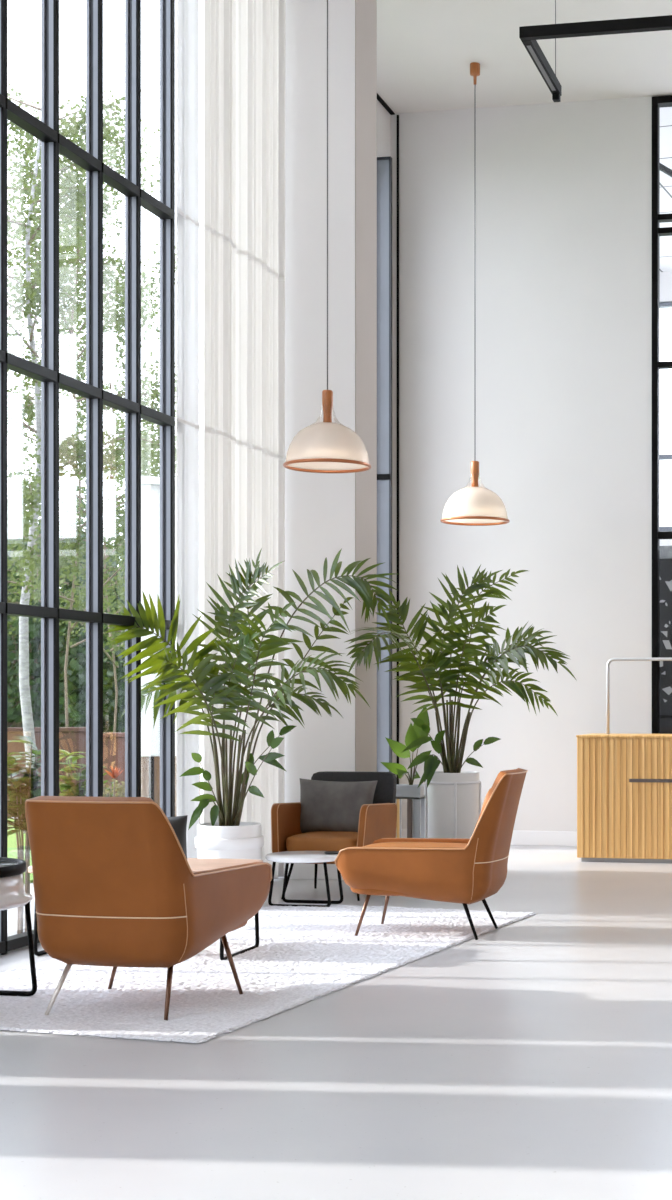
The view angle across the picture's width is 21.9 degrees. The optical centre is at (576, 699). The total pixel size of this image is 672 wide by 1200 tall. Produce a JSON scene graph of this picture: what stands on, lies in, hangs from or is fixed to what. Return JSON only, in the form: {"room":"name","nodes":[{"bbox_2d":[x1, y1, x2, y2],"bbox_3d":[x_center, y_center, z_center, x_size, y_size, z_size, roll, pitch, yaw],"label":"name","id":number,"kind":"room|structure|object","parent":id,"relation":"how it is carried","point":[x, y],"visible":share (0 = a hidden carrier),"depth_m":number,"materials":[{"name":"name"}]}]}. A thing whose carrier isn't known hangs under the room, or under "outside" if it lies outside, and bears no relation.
{"room":"lobby","nodes":[
{"label":"lobby","id":0,"kind":"room"},
{"bbox_2d":[274,0,354,879],"bbox_3d":[-1.962,-2.015,12.577,0.830,6.630,0.500,0,0,11],"label":"wall","id":1,"kind":"structure","parent":0,"point":[319,507],"depth_m":12.30,"materials":[{"name":"paint"}]},
{"bbox_2d":[355,0,376,771],"bbox_3d":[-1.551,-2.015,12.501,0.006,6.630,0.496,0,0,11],"label":"column","id":2,"kind":"structure","parent":1,"relation":"attached to","point":[365,10],"depth_m":12.48,"materials":[{"name":"beige paint"}]},
{"bbox_2d":[0,845,671,1199],"bbox_3d":[1.208,1.400,9.440,8.350,0.200,27.000,0,0,11],"label":"floor","id":3,"kind":"structure","parent":0,"point":[530,1058],"depth_m":5.76,"materials":[{"name":"concrete"}]},
{"bbox_2d":[0,0,6,954],"bbox_3d":[-3.006,-2.015,8.437,0.088,6.630,0.565,0,0,11],"label":"window","id":4,"kind":"structure","parent":3,"relation":"on","point":[3,3],"depth_m":8.67,"materials":[{"name":"grey metal"}]},
{"bbox_2d":[6,0,58,951],"bbox_3d":[-2.904,-2.015,8.975,0.088,6.630,0.561,0,0,11],"label":"window","id":5,"kind":"structure","parent":3,"relation":"on","point":[46,130],"depth_m":9.21,"materials":[{"name":"grey metal"}]},
{"bbox_2d":[58,0,102,796],"bbox_3d":[-2.804,-2.015,9.498,0.088,6.630,0.533,0,0,11],"label":"window","id":6,"kind":"structure","parent":3,"relation":"on","point":[91,160],"depth_m":9.72,"materials":[{"name":"grey metal"}]},
{"bbox_2d":[102,0,140,796],"bbox_3d":[-2.710,-2.015,9.996,0.088,6.630,0.512,0,0,11],"label":"window","id":7,"kind":"structure","parent":3,"relation":"on","point":[129,185],"depth_m":10.20,"materials":[{"name":"grey metal"}]},
{"bbox_2d":[140,0,174,816],"bbox_3d":[-2.618,-2.015,10.480,0.088,6.630,0.503,0,0,11],"label":"window","id":8,"kind":"structure","parent":3,"relation":"on","point":[164,209],"depth_m":10.69,"materials":[{"name":"grey metal"}]},
{"bbox_2d":[195,822,263,859],"bbox_3d":[-2.171,1.037,10.620,0.425,0.525,0.425,0,0,11],"label":"planter","id":9,"kind":"object","parent":3,"relation":"on","point":[245,840],"visible":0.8,"depth_m":10.45,"materials":[{"name":"white ceramic"}]},
{"bbox_2d":[103,548,398,829],"bbox_3d":[-1.994,-0.077,10.423,1.656,1.761,1.290,0,0,11],"label":"palm","id":10,"kind":"object","parent":9,"relation":"in","point":[164,661],"visible":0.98,"depth_m":10.46,"materials":[{"name":"green plant"}]},
{"bbox_2d":[0,902,535,1043],"bbox_3d":[-1.660,1.292,8.624,1.744,0.013,4.100,0,0,17],"label":"rug","id":11,"kind":"object","parent":3,"relation":"on","point":[304,954],"visible":0.81,"depth_m":7.97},
{"bbox_2d":[0,857,36,995],"bbox_3d":[-2.725,0.996,7.286,0.744,0.587,0.744,0,0,11],"label":"side table","id":12,"kind":"object","parent":11,"relation":"on","point":[12,891],"visible":1,"depth_m":7.29,"materials":[{"name":"black metal"}]},
{"bbox_2d":[28,858,262,959],"bbox_3d":[-2.206,1.069,8.745,1.060,0.462,0.620,0,0,11],"label":"coffee table","id":13,"kind":"object","parent":11,"relation":"on","point":[196,864],"visible":0.34,"depth_m":8.66,"materials":[{"name":"white stone"}]},
{"bbox_2d":[25,796,271,1020],"bbox_3d":[-1.834,0.839,7.257,0.714,0.908,1.095,0,0,12],"label":"armchair","id":14,"kind":"object","parent":11,"relation":"on","point":[115,884],"visible":1,"depth_m":6.84,"materials":[{"name":"brown leather"}]},
{"bbox_2d":[167,815,187,858],"bbox_3d":[-1.819,0.645,7.167,0.402,0.327,0.151,0,0,13],"label":"throw pillow","id":15,"kind":"object","parent":14,"relation":"on","point":[179,823],"visible":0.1,"depth_m":7.10,"materials":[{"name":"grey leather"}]},
{"bbox_2d":[266,851,342,906],"bbox_3d":[-1.716,1.136,10.728,0.490,0.328,0.490,0,0,11],"label":"coffee table","id":16,"kind":"object","parent":11,"relation":"on","point":[287,857],"visible":0.88,"depth_m":10.65,"materials":[{"name":"white stone"}]},
{"bbox_2d":[324,851,338,853],"bbox_3d":[-1.535,0.966,10.745,0.124,0.012,0.124,0,0,11],"label":"dish","id":17,"kind":"object","parent":16,"relation":"on","point":[326,852],"visible":0.66,"depth_m":10.72,"materials":[{"name":"black ceramic"}]},
{"bbox_2d":[334,768,527,939],"bbox_3d":[-0.779,0.840,9.462,0.996,0.916,0.643,0,0,11],"label":"armchair","id":18,"kind":"object","parent":11,"relation":"on","point":[474,869],"visible":1,"depth_m":9.19,"materials":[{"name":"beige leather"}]},
{"bbox_2d":[271,771,396,900],"bbox_3d":[-1.604,0.899,11.379,0.657,0.809,0.799,0,0,11],"label":"lounge armchair","id":19,"kind":"object","parent":3,"relation":"on","point":[377,820],"visible":0.62,"depth_m":11.18,"materials":[{"name":"brown leather"}]},
{"bbox_2d":[300,778,377,832],"bbox_3d":[-1.629,0.725,11.487,0.557,0.383,0.197,0,0,13],"label":"throw pillow","id":20,"kind":"object","parent":19,"relation":"on","point":[325,805],"visible":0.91,"depth_m":11.42,"materials":[{"name":"grey fabric"}]},
{"bbox_2d":[396,784,424,837],"bbox_3d":[-1.280,0.974,12.950,0.230,0.652,0.200,0,0,11],"label":"planter","id":21,"kind":"object","parent":3,"relation":"on","point":[415,795],"visible":0.48,"depth_m":12.85,"materials":[{"name":"grey paint"}]},
{"bbox_2d":[381,707,431,784],"bbox_3d":[-1.293,0.343,12.836,0.384,0.612,0.233,0,0,-16],"label":"leafy plant","id":22,"kind":"object","parent":21,"relation":"on","point":[414,732],"visible":0.84,"depth_m":12.87,"materials":[{"name":"green plant"}]},
{"bbox_2d":[396,784,424,798],"bbox_3d":[-1.280,0.698,12.950,0.230,0.100,0.200,0,0,11],"label":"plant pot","id":23,"kind":"object","parent":21,"relation":"on","point":[403,791],"depth_m":12.85,"materials":[{"name":"grey paint"}]},
{"bbox_2d":[425,771,480,838],"bbox_3d":[-0.930,0.920,12.750,0.409,0.760,0.409,0,0,11],"label":"planter","id":24,"kind":"object","parent":3,"relation":"on","point":[452,800],"visible":0.56,"depth_m":12.58,"materials":[{"name":"white ceramic"}]},
{"bbox_2d":[345,565,575,786],"bbox_3d":[-0.841,-0.185,12.101,1.556,1.679,1.852,0,0,11],"label":"palm","id":25,"kind":"object","parent":24,"relation":"in","point":[452,763],"visible":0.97,"depth_m":12.47,"materials":[{"name":"green plant"}]},
{"bbox_2d":[576,733,671,862],"bbox_3d":[1.197,0.791,13.768,2.316,1.018,0.716,0,0,11],"label":"reception desk","id":26,"kind":"object","parent":3,"relation":"on","point":[624,781],"visible":1,"depth_m":13.57,"materials":[{"name":"brown wood"}]},
{"bbox_2d":[606,658,671,733],"bbox_3d":[0.991,-0.032,13.808,1.526,0.628,0.027,0,0,11],"label":"arch","id":27,"kind":"object","parent":26,"relation":"on","point":[611,659],"visible":1,"depth_m":13.94,"materials":[{"name":"silver metal"}]},
{"bbox_2d":[660,546,671,733],"bbox_3d":[1.963,-0.070,15.822,2.590,2.740,0.520,0,0,11],"label":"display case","id":28,"kind":"object","parent":3,"relation":"on","point":[665,551],"visible":0.41,"depth_m":15.87,"materials":[{"name":"black"}]},
{"bbox_2d":[660,715,671,717],"bbox_3d":[1.924,0.155,15.615,2.550,0.030,0.100,0,0,11],"label":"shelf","id":29,"kind":"object","parent":28,"relation":"attached to","point":[661,716],"depth_m":15.77,"materials":[{"name":"black metal"}]},
{"bbox_2d":[377,100,390,156],"bbox_3d":[-2.009,-5.045,14.179,0.140,0.570,2.630,0,0,11],"label":"wall","id":30,"kind":"structure","parent":0,"point":[383,116],"depth_m":15.24,"materials":[{"name":"paint"}]},
{"bbox_2d":[377,93,394,114],"bbox_3d":[-1.920,-5.325,14.162,0.040,0.010,2.630,0,0,11],"label":"trim","id":31,"kind":"structure","parent":30,"relation":"attached to","point":[379,98],"depth_m":15.21,"materials":[{"name":"black metal"}]},
{"bbox_2d":[391,96,651,837],"bbox_3d":[-0.602,-2.015,15.322,2.598,6.630,0.140,0,0,11],"label":"wall","id":32,"kind":"structure","parent":0,"point":[564,189],"depth_m":15.20,"materials":[{"name":"paint"}]},
{"bbox_2d":[397,115,398,783],"bbox_3d":[-1.627,-2.005,15.435,0.018,6.610,0.020,0,0,11],"label":"trim","id":33,"kind":"structure","parent":32,"relation":"attached to","point":[397,115],"depth_m":15.43,"materials":[{"name":"black metal"}]},
{"bbox_2d":[401,829,576,845],"bbox_3d":[-0.478,1.235,15.218,2.316,0.130,0.018,0,0,11],"label":"baseboard","id":34,"kind":"structure","parent":32,"relation":"attached to","point":[539,838],"depth_m":15.18,"materials":[{"name":"white paint"}]},
{"bbox_2d":[652,95,671,733],"bbox_3d":[3.445,-2.010,14.522,5.652,6.620,0.120,0,0,11],"label":"window","id":35,"kind":"structure","parent":32,"relation":"in","point":[658,102],"depth_m":14.98,"materials":[{"name":"black metal"}]},
{"bbox_2d":[377,0,671,271],"bbox_3d":[1.283,-5.430,9.833,8.350,0.200,24.200,0,0,11],"label":"ceiling","id":36,"kind":"structure","parent":0,"point":[426,49],"depth_m":14.10,"materials":[{"name":"paint"}]},
{"bbox_2d":[283,0,371,472],"bbox_3d":[-1.654,-3.435,11.270,0.582,3.790,0.582,0,0,11],"label":"pendant lamp","id":37,"kind":"object","parent":36,"relation":"hanging from","point":[326,446],"visible":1,"depth_m":11.14,"materials":[{"name":"beige glass"}]},
{"bbox_2d":[440,62,509,525],"bbox_3d":[-0.855,-3.409,14.250,0.582,3.841,0.582,0,0,11],"label":"pendant lamp","id":38,"kind":"object","parent":36,"relation":"hanging from","point":[474,505],"visible":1,"depth_m":14.16,"materials":[{"name":"beige glass"}]},
{"bbox_2d":[519,0,671,101],"bbox_3d":[1.046,-4.577,10.159,2.628,1.505,0.988,0,0,11],"label":"linear light","id":39,"kind":"object","parent":36,"relation":"hanging from","point":[528,35],"visible":1,"depth_m":9.87,"materials":[{"name":"black metal"}]},
{"bbox_2d":[527,45,555,90],"bbox_3d":[-0.216,-3.865,10.408,0.024,0.003,0.750,0,0,11],"label":"diffuser","id":40,"kind":"object","parent":39,"relation":"attached to","point":[534,52],"depth_m":10.38,"materials":[{"name":"grey"}]},
{"bbox_2d":[660,163,671,176],"bbox_3d":[1.819,-5.050,17.875,0.060,0.052,5.724,0,0,30],"label":"ceiling pipe","id":41,"kind":"object","parent":36,"relation":"attached to","point":[663,168],"visible":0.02,"depth_m":16.16,"materials":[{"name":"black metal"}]},
{"bbox_3d":[-2.327,-5.300,11.475,0.060,0.060,1.801,0,0,11],"label":"rail","id":42,"kind":"object","parent":36,"relation":"attached to","visible":0},
{"bbox_2d":[177,0,199,857],"bbox_3d":[-2.464,-1.995,10.761,0.022,6.550,0.346,0,0,11],"label":"sheer curtain","id":43,"kind":"object","parent":42,"relation":"hanging from","point":[188,427],"visible":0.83,"depth_m":10.74,"materials":[{"name":"white fabric"}]},
{"bbox_2d":[200,0,285,877],"bbox_3d":[-2.284,-1.995,11.638,0.125,6.550,1.426,0,0,11],"label":"sheer curtain","id":44,"kind":"object","parent":42,"relation":"hanging from","point":[242,42],"visible":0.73,"depth_m":11.60,"materials":[{"name":"white fabric"}]},
{"bbox_2d":[660,272,671,302],"bbox_3d":[3.369,-5.140,20.812,8.350,0.380,0.150,0,0,11],"label":"window pane","id":45,"kind":"object","parent":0,"point":[665,277],"depth_m":21.17,"materials":[{"name":"glass"}]},
{"bbox_2d":[660,531,671,545],"bbox_3d":[3.369,-0.400,20.812,8.350,3.400,0.150,0,0,11],"label":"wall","id":46,"kind":"structure","parent":0,"point":[663,542],"depth_m":21.17,"materials":[{"name":"paint"}]},
{"bbox_2d":[660,301,671,530],"bbox_3d":[3.364,-3.530,20.787,8.350,2.860,0.100,0,0,11],"label":"window","id":47,"kind":"structure","parent":46,"relation":"in","point":[668,304],"depth_m":21.17,"materials":[{"name":"grey metal"}]},
{"label":"outside","id":48,"kind":"structure","parent":0,"visible":0},
{"bbox_3d":[-26.393,0.460,34.533,55.250,2.000,118.000,0,0,11],"label":"lawn","id":49,"kind":"structure","parent":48,"visible":0},
{"bbox_2d":[7,523,115,727],"bbox_3d":[-8.396,-0.829,25.068,3.311,4.095,3.221,0,0,11],"label":"trees","id":50,"kind":"object","parent":49,"relation":"on","point":[79,650],"visible":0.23,"depth_m":24.34,"materials":[{"name":"green plant"}]},
{"bbox_2d":[7,539,124,732],"bbox_3d":[-8.144,-0.751,26.050,3.081,3.729,3.110,0,0,11],"label":"bush","id":51,"kind":"object","parent":49,"relation":"on","point":[109,688],"visible":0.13,"depth_m":25.25,"materials":[{"name":"green plant"}]},
{"bbox_2d":[7,537,124,732],"bbox_3d":[-7.829,-0.615,27.021,3.472,3.877,3.301,0,0,11],"label":"bush","id":52,"kind":"object","parent":49,"relation":"on","point":[120,728],"visible":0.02,"depth_m":26.27,"materials":[{"name":"green plant"}]},
{"bbox_2d":[14,482,124,731],"bbox_3d":[-8.753,-1.199,29.613,3.643,5.070,4.015,0,0,11],"label":"bush","id":53,"kind":"object","parent":49,"relation":"on","point":[68,486],"visible":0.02,"depth_m":28.95,"materials":[{"name":"green plant"}]},
{"bbox_2d":[7,88,199,726],"bbox_3d":[-6.081,-2.974,20.368,4.015,8.750,4.292,0,0,-9],"label":"birch tree","id":54,"kind":"object","parent":49,"relation":"on","point":[114,315],"visible":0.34,"depth_m":20.03,"materials":[{"name":"green plant"}]},
{"bbox_2d":[7,73,199,832],"bbox_3d":[-5.056,-2.526,16.963,2.986,7.961,3.146,0,0,39],"label":"birch tree","id":55,"kind":"object","parent":49,"relation":"on","point":[69,189],"visible":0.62,"depth_m":16.91,"materials":[{"name":"green plant"}]},
{"bbox_2d":[7,256,199,732],"bbox_3d":[-5.894,-2.173,22.215,3.521,7.149,3.585,0,0,-31],"label":"birch tree","id":56,"kind":"object","parent":49,"relation":"on","point":[121,475],"visible":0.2,"depth_m":21.73,"materials":[{"name":"green plant"}]},
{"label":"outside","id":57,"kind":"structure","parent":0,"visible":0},
{"bbox_2d":[7,817,34,936],"bbox_3d":[-11.261,1.425,-3.662,11.240,0.150,48.600,0,0,11],"label":"terrace","id":58,"kind":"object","parent":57,"point":[11,913],"depth_m":10.55,"materials":[{"name":"white concrete"}]},
{"bbox_2d":[7,819,32,883],"bbox_3d":[-5.546,1.345,15.813,4.200,0.030,6.000,0,0,11],"label":"lawn strip","id":59,"kind":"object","parent":58,"relation":"on","point":[11,839],"depth_m":15.33,"materials":[{"name":"green plant"}]},
{"bbox_2d":[141,476,200,823],"bbox_3d":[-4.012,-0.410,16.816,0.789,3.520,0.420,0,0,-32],"label":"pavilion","id":60,"kind":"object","parent":59,"relation":"on","point":[150,485],"visible":0.15,"depth_m":16.56,"materials":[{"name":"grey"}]},
{"bbox_2d":[7,736,67,933],"bbox_3d":[-3.185,0.783,9.760,0.474,1.155,0.493,0,0,11],"label":"shrub","id":61,"kind":"object","parent":58,"relation":"on","point":[18,793],"visible":0.59,"depth_m":9.72,"materials":[{"name":"green plant"}]},
{"bbox_2d":[7,727,85,816],"bbox_3d":[-6.209,0.835,19.832,1.268,1.030,0.240,0,0,-24],"label":"wall","id":62,"kind":"structure","parent":58,"relation":"on","point":[71,739],"depth_m":19.82,"materials":[{"name":"brown wood"}]},
{"bbox_2d":[59,749,105,795],"bbox_3d":[-3.303,0.844,11.189,0.397,1.032,0.353,0,0,11],"label":"shrub","id":63,"kind":"object","parent":58,"relation":"on","point":[68,785],"visible":0.44,"depth_m":11.18,"materials":[{"name":"green plant"}]},
{"bbox_2d":[103,773,119,796],"bbox_3d":[-3.598,0.937,13.001,0.222,0.847,0.280,0,0,-14],"label":"shrub","id":64,"kind":"object","parent":58,"relation":"on","point":[111,784],"visible":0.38,"depth_m":13.01,"materials":[{"name":"green plant"}]},
{"bbox_2d":[103,779,124,796],"bbox_3d":[-3.636,0.874,13.401,0.297,0.508,0.303,0,0,11],"label":"bush","id":65,"kind":"object","parent":58,"relation":"on","point":[121,788],"visible":0.19,"depth_m":13.36,"materials":[{"name":"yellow plant"}]},
{"bbox_2d":[103,732,124,796],"bbox_3d":[-5.243,0.860,19.176,0.414,0.980,0.240,0,0,-32],"label":"brick wall","id":66,"kind":"structure","parent":58,"relation":"on","point":[113,743],"depth_m":19.09,"materials":[{"name":"brown brick"}]},
{"bbox_2d":[105,767,122,796],"bbox_3d":[-3.363,0.917,12.396,0.127,0.887,0.117,0,0,11],"label":"flower","id":67,"kind":"object","parent":58,"relation":"on","point":[114,774],"visible":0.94,"depth_m":12.39,"materials":[{"name":"orange plant"}]},
{"bbox_3d":[-1.814,-1.905,15.206,0.140,5.710,0.540,0,0,11],"label":"wall","id":68,"kind":"structure","parent":0,"visible":0},
{"bbox_2d":[377,156,391,772],"bbox_3d":[-1.948,-1.742,13.951,0.225,6.085,2.205,0,0,11],"label":"window","id":69,"kind":"structure","parent":68,"relation":"in","point":[384,164],"depth_m":14.98,"materials":[{"name":"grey glass"}]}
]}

